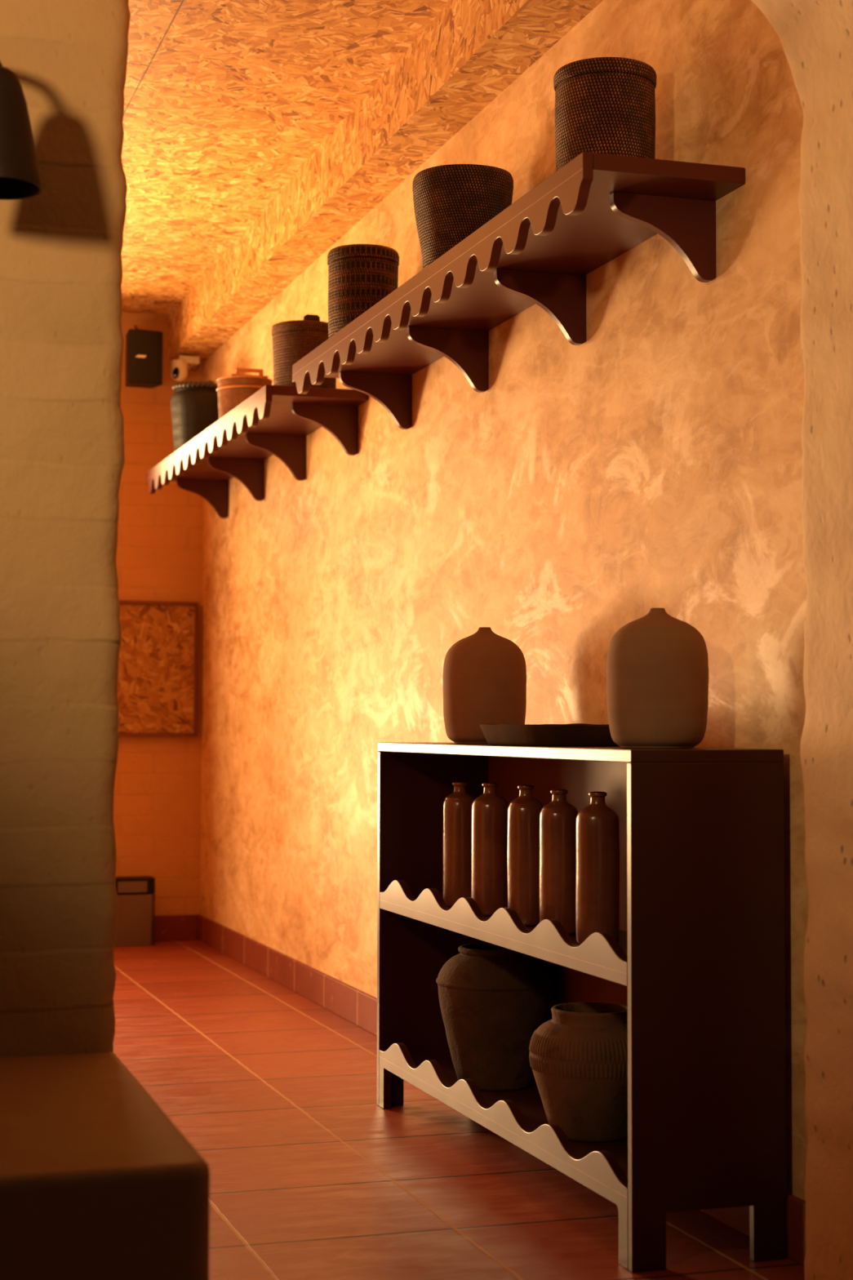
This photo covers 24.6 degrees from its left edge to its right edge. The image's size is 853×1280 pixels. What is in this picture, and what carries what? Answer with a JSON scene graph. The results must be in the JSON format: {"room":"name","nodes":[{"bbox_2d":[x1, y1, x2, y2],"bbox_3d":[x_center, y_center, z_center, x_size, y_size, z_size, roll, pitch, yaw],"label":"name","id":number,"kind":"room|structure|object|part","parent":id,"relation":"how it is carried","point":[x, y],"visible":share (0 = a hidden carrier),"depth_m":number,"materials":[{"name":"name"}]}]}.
{"room":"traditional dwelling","nodes":[
{"label":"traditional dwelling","id":0,"kind":"room"},
{"bbox_2d":[0,0,130,1057],"bbox_3d":[-1.794,-0.599,3.496,2.486,2.720,0.405,1,-3,-18],"label":"wall","id":1,"kind":"structure","parent":0,"point":[62,456],"depth_m":3.63,"materials":[{"name":"beige paint"}]},
{"bbox_2d":[0,61,42,199],"bbox_3d":[-0.827,-0.912,3.464,0.400,0.277,0.150,-2,-4,44],"label":"wall lamp","id":2,"kind":"object","parent":1,"relation":"attached to","point":[20,175],"visible":1,"depth_m":3.34,"materials":[{"name":"brown metal"}]},
{"bbox_2d":[113,311,204,915],"bbox_3d":[-3.049,-0.099,9.495,3.950,3.190,0.120,1,-3,-18],"label":"wall","id":3,"kind":"structure","parent":0,"point":[157,797],"depth_m":9.97,"materials":[{"name":"paint"}]},
{"bbox_2d":[125,325,163,388],"bbox_3d":[-1.423,-1.436,9.828,0.177,0.348,0.334,1,-3,-13],"label":"wall speaker","id":4,"kind":"object","parent":3,"relation":"attached to","point":[144,348],"visible":1,"depth_m":9.68,"materials":[{"name":"black plastic"}]},
{"bbox_2d":[117,600,198,736],"bbox_3d":[-1.585,0.143,9.866,0.872,0.686,0.041,1,-3,-18],"label":"framed board","id":5,"kind":"object","parent":3,"relation":"attached to","point":[157,683],"visible":0.48,"depth_m":9.93,"materials":[{"name":"brown wood"}]},
{"bbox_3d":[-1.586,0.476,9.851,0.836,0.018,0.041,1,-3,-18],"label":"frame","id":6,"kind":"part","parent":5,"relation":"part of","materials":[{"name":"brown wood"}]},
{"bbox_3d":[-1.585,-0.191,9.881,0.836,0.018,0.041,1,-3,-18],"label":"frame","id":7,"kind":"part","parent":5,"relation":"part of","materials":[{"name":"brown wood"}]},
{"bbox_3d":[-1.179,0.149,9.996,0.018,0.686,0.041,1,-3,-18],"label":"frame","id":8,"kind":"part","parent":5,"relation":"part of","materials":[{"name":"brown wood"}]},
{"bbox_2d":[154,914,197,941],"bbox_3d":[-1.801,1.449,9.754,1.333,0.126,0.017,1,-3,-18],"label":"baseboard","id":9,"kind":"structure","parent":3,"relation":"attached to","point":[167,927],"depth_m":9.92,"materials":[{"name":"tile"}]},
{"bbox_2d":[170,355,199,381],"bbox_3d":[-1.237,-1.365,9.944,0.146,0.128,0.229,1,-3,-18],"label":"security camera","id":10,"kind":"object","parent":3,"relation":"attached to","point":[179,368],"visible":1,"depth_m":9.85,"materials":[{"name":"white plastic"}]},
{"bbox_2d":[120,0,450,315],"bbox_3d":[-1.648,-1.891,6.176,4.550,0.100,7.400,1,-3,-18],"label":"ceiling","id":11,"kind":"structure","parent":0,"point":[225,101],"depth_m":6.63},
{"bbox_2d":[113,939,804,1279],"bbox_3d":[-1.077,1.317,4.221,4.550,0.100,11.200,1,-3,-18],"label":"floor","id":12,"kind":"structure","parent":0,"point":[311,1178],"depth_m":4.86,"materials":[{"name":"tile"}]},
{"bbox_2d":[0,1051,209,1279],"bbox_3d":[-1.606,0.962,2.797,2.468,0.480,1.020,1,-3,-18],"label":"bench","id":13,"kind":"object","parent":12,"relation":"on","point":[97,1182],"visible":0.98,"depth_m":2.68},
{"bbox_2d":[114,875,155,946],"bbox_3d":[-1.460,1.345,9.716,0.210,0.332,0.160,1,-3,-18],"label":"waste bin","id":14,"kind":"object","parent":12,"relation":"on","point":[135,925],"visible":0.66,"depth_m":9.65,"materials":[{"name":"silver metal"}]},
{"bbox_2d":[376,742,786,1272],"bbox_3d":[0.296,0.778,4.819,0.342,1.036,1.815,1,-3,-18],"label":"shelf unit","id":15,"kind":"object","parent":12,"relation":"on","point":[697,962],"visible":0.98,"depth_m":3.99,"materials":[{"name":"paint"}]},
{"bbox_3d":[0.025,0.828,5.670,0.342,1.010,0.026,1,-3,-18],"label":"panel","id":16,"kind":"part","parent":15,"relation":"part of","materials":[{"name":"paint"}]},
{"bbox_2d":[442,782,475,906],"bbox_3d":[0.092,0.564,5.418,0.093,0.342,0.094,1,-3,-18],"label":"bottle","id":17,"kind":"object","parent":15,"relation":"on","point":[457,806],"visible":0.9,"depth_m":5.38,"materials":[{"name":"brown ceramic"}]},
{"bbox_2d":[442,626,526,743],"bbox_3d":[0.157,0.123,5.290,0.226,0.314,0.226,-1,-3,15],"label":"clay vase","id":18,"kind":"object","parent":15,"relation":"on","point":[484,676],"visible":0.94,"depth_m":5.20,"materials":[{"name":"brown ceramic"}]},
{"bbox_2d":[471,782,508,915],"bbox_3d":[0.168,0.551,5.178,0.099,0.347,0.099,0,-2,-2],"label":"bottle","id":19,"kind":"object","parent":15,"relation":"on","point":[489,881],"visible":0.92,"depth_m":5.13,"materials":[{"name":"brown ceramic"}]},
{"bbox_2d":[435,942,556,1090],"bbox_3d":[0.184,0.989,5.159,0.319,0.360,0.317,1,-3,-18],"label":"clay jar","id":20,"kind":"object","parent":15,"relation":"on","point":[493,998],"visible":0.8,"depth_m":5.04,"materials":[{"name":"brown ceramic"}]},
{"bbox_3d":[0.145,0.686,4.773,0.022,0.093,1.767,1,-3,-18],"label":"wavy rail","id":21,"kind":"part","parent":15,"relation":"part of","materials":[{"name":"paint"}]},
{"bbox_3d":[0.144,1.191,4.750,0.022,0.203,1.767,1,-3,-18],"label":"wavy rail","id":22,"kind":"part","parent":15,"relation":"part of","materials":[{"name":"paint"}]},
{"bbox_2d":[506,784,543,925],"bbox_3d":[0.251,0.539,4.917,0.096,0.349,0.095,-1,-3,13],"label":"bottle","id":23,"kind":"object","parent":15,"relation":"on","point":[523,811],"visible":0.88,"depth_m":4.88,"materials":[{"name":"brown ceramic"}]},
{"bbox_2d":[480,723,618,746],"bbox_3d":[0.308,0.230,4.770,0.278,0.053,0.534,1,-3,-18],"label":"wooden tray","id":24,"kind":"object","parent":15,"relation":"on","point":[574,734],"visible":0.84,"depth_m":4.54,"materials":[{"name":"brown wood"}]},
{"bbox_3d":[0.454,0.736,4.870,0.012,0.894,1.767,1,-3,-18],"label":"panel","id":25,"kind":"part","parent":15,"relation":"part of","materials":[{"name":"paint"}]},
{"bbox_2d":[539,789,578,934],"bbox_3d":[0.319,0.532,4.704,0.096,0.345,0.096,-1,-3,29],"label":"bottle","id":26,"kind":"object","parent":15,"relation":"on","point":[557,818],"visible":0.93,"depth_m":4.66,"materials":[{"name":"brown ceramic"}]},
{"bbox_2d":[528,1002,627,1142],"bbox_3d":[0.385,0.996,4.529,0.295,0.290,0.295,2,-3,-35],"label":"clay jar","id":27,"kind":"object","parent":15,"relation":"on","point":[578,1058],"visible":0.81,"depth_m":4.42,"materials":[{"name":"brown ceramic"}]},
{"bbox_2d":[575,791,619,944],"bbox_3d":[0.392,0.521,4.478,0.100,0.347,0.100,-2,-3,44],"label":"bottle","id":28,"kind":"object","parent":15,"relation":"on","point":[597,824],"visible":0.94,"depth_m":4.44,"materials":[{"name":"brown ceramic"}]},
{"bbox_2d":[606,608,708,748],"bbox_3d":[0.498,0.082,4.223,0.219,0.301,0.219,1,-3,-18],"label":"clay vase","id":29,"kind":"object","parent":15,"relation":"on","point":[657,663],"visible":1,"depth_m":4.13,"materials":[{"name":"brown ceramic"}]},
{"bbox_3d":[0.569,0.753,3.966,0.342,1.010,0.022,1,-3,-18],"label":"panel","id":30,"kind":"part","parent":15,"relation":"part of","materials":[{"name":"paint"}]},
{"bbox_2d":[200,0,808,1200],"bbox_3d":[-0.089,-0.208,6.915,0.120,3.190,6.800,1,-3,-18],"label":"wall","id":31,"kind":"structure","parent":0,"point":[653,460],"depth_m":5.44,"materials":[{"name":"paint"}]},
{"bbox_2d":[146,384,368,518],"bbox_3d":[-0.783,-0.749,8.289,0.384,0.219,2.568,1,-3,-18],"label":"wall shelf","id":32,"kind":"object","parent":31,"relation":"attached to","point":[277,420],"visible":1,"depth_m":7.96,"materials":[{"name":"paint"}]},
{"bbox_2d":[170,380,218,451],"bbox_3d":[-1.088,-1.024,9.269,0.255,0.415,0.255,1,-3,-18],"label":"pot","id":33,"kind":"object","parent":32,"relation":"on","point":[194,408],"visible":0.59,"depth_m":9.17,"materials":[{"name":"ceramic"}]},
{"bbox_3d":[-1.088,-1.194,9.276,0.234,0.031,0.232,1,-3,-18],"label":"lid","id":34,"kind":"part","parent":33,"relation":"part of","materials":[{"name":"ceramic"}]},
{"bbox_2d":[216,367,272,418],"bbox_3d":[-0.767,-0.995,8.259,0.239,0.269,0.239,0,-3,-6],"label":"lidded pot","id":35,"kind":"object","parent":32,"relation":"on","point":[232,390],"visible":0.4,"depth_m":8.16,"materials":[{"name":"ceramic"}]},
{"bbox_3d":[-0.767,-1.073,8.263,0.229,0.047,0.230,1,-3,-18],"label":"lid","id":36,"kind":"part","parent":35,"relation":"part of","materials":[{"name":"ceramic"}]},
{"bbox_3d":[-0.739,-1.117,8.178,0.160,0.033,0.022,1,-3,-18],"label":"handle","id":37,"kind":"part","parent":35,"relation":"part of","materials":[{"name":"ceramic"}]},
{"bbox_2d":[271,314,336,388],"bbox_3d":[-0.451,-1.046,7.270,0.250,0.285,0.250,-2,-3,39],"label":"lidded basket","id":38,"kind":"object","parent":32,"relation":"on","point":[294,340],"visible":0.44,"depth_m":7.17,"materials":[{"name":"brown wicker"}]},
{"bbox_3d":[-0.451,-1.147,7.274,0.250,0.048,0.250,1,-3,-18],"label":"lid","id":39,"kind":"part","parent":38,"relation":"part of","materials":[{"name":"brown wicker"}]},
{"bbox_3d":[-0.421,-1.181,7.183,0.060,0.023,0.020,1,-3,-18],"label":"knob","id":40,"kind":"part","parent":38,"relation":"part of","materials":[{"name":"brown wicker"}]},
{"bbox_2d":[168,0,603,361],"bbox_3d":[-0.232,-1.690,6.934,0.185,0.228,6.600,1,-3,-18],"label":"ceiling beam","id":41,"kind":"structure","parent":31,"relation":"attached to","point":[472,51],"depth_m":6.55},
{"bbox_2d":[197,914,805,1266],"bbox_3d":[-0.158,1.322,6.826,0.017,0.126,6.600,1,-3,-18],"label":"baseboard","id":42,"kind":"structure","parent":31,"relation":"attached to","point":[355,1006],"depth_m":7.52,"materials":[{"name":"tile"}]},
{"bbox_2d":[292,151,745,429],"bbox_3d":[0.121,-0.874,5.455,0.384,0.219,2.594,1,-3,-18],"label":"wall shelf","id":43,"kind":"object","parent":31,"relation":"attached to","point":[540,250],"visible":1,"depth_m":5.01,"materials":[{"name":"paint"}]},
{"bbox_2d":[327,244,399,337],"bbox_3d":[-0.212,-1.120,6.538,0.241,0.369,0.241,-1,-3,22],"label":"basket","id":44,"kind":"object","parent":43,"relation":"on","point":[360,276],"visible":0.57,"depth_m":6.44,"materials":[{"name":"wicker"}]},
{"bbox_3d":[-0.211,-1.276,6.545,0.241,0.051,0.241,1,-3,-18],"label":"lid","id":45,"kind":"part","parent":44,"relation":"part of","materials":[{"name":"wicker"}]},
{"bbox_2d":[412,164,513,268],"bbox_3d":[0.103,-1.145,5.546,0.286,0.331,0.288,0,-3,-3],"label":"basket","id":46,"kind":"object","parent":43,"relation":"on","point":[451,202],"visible":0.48,"depth_m":5.43,"materials":[{"name":"wicker"}]},
{"bbox_2d":[553,57,657,171],"bbox_3d":[0.418,-1.178,4.581,0.241,0.313,0.241,2,-3,-29],"label":"lidded basket","id":47,"kind":"object","parent":43,"relation":"on","point":[606,105],"visible":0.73,"depth_m":4.48,"materials":[{"name":"wicker"}]},
{"bbox_3d":[0.418,-1.308,4.587,0.241,0.042,0.241,1,-3,-18],"label":"lid","id":48,"kind":"part","parent":47,"relation":"part of","materials":[{"name":"wicker"}]},
{"bbox_2d":[751,0,852,1279],"bbox_3d":[-0.663,-0.379,3.088,4.400,3.190,0.350,1,-3,-18],"label":"wall","id":49,"kind":"structure","parent":0,"point":[815,37],"depth_m":3.59,"materials":[{"name":"beige paint"}]}
]}

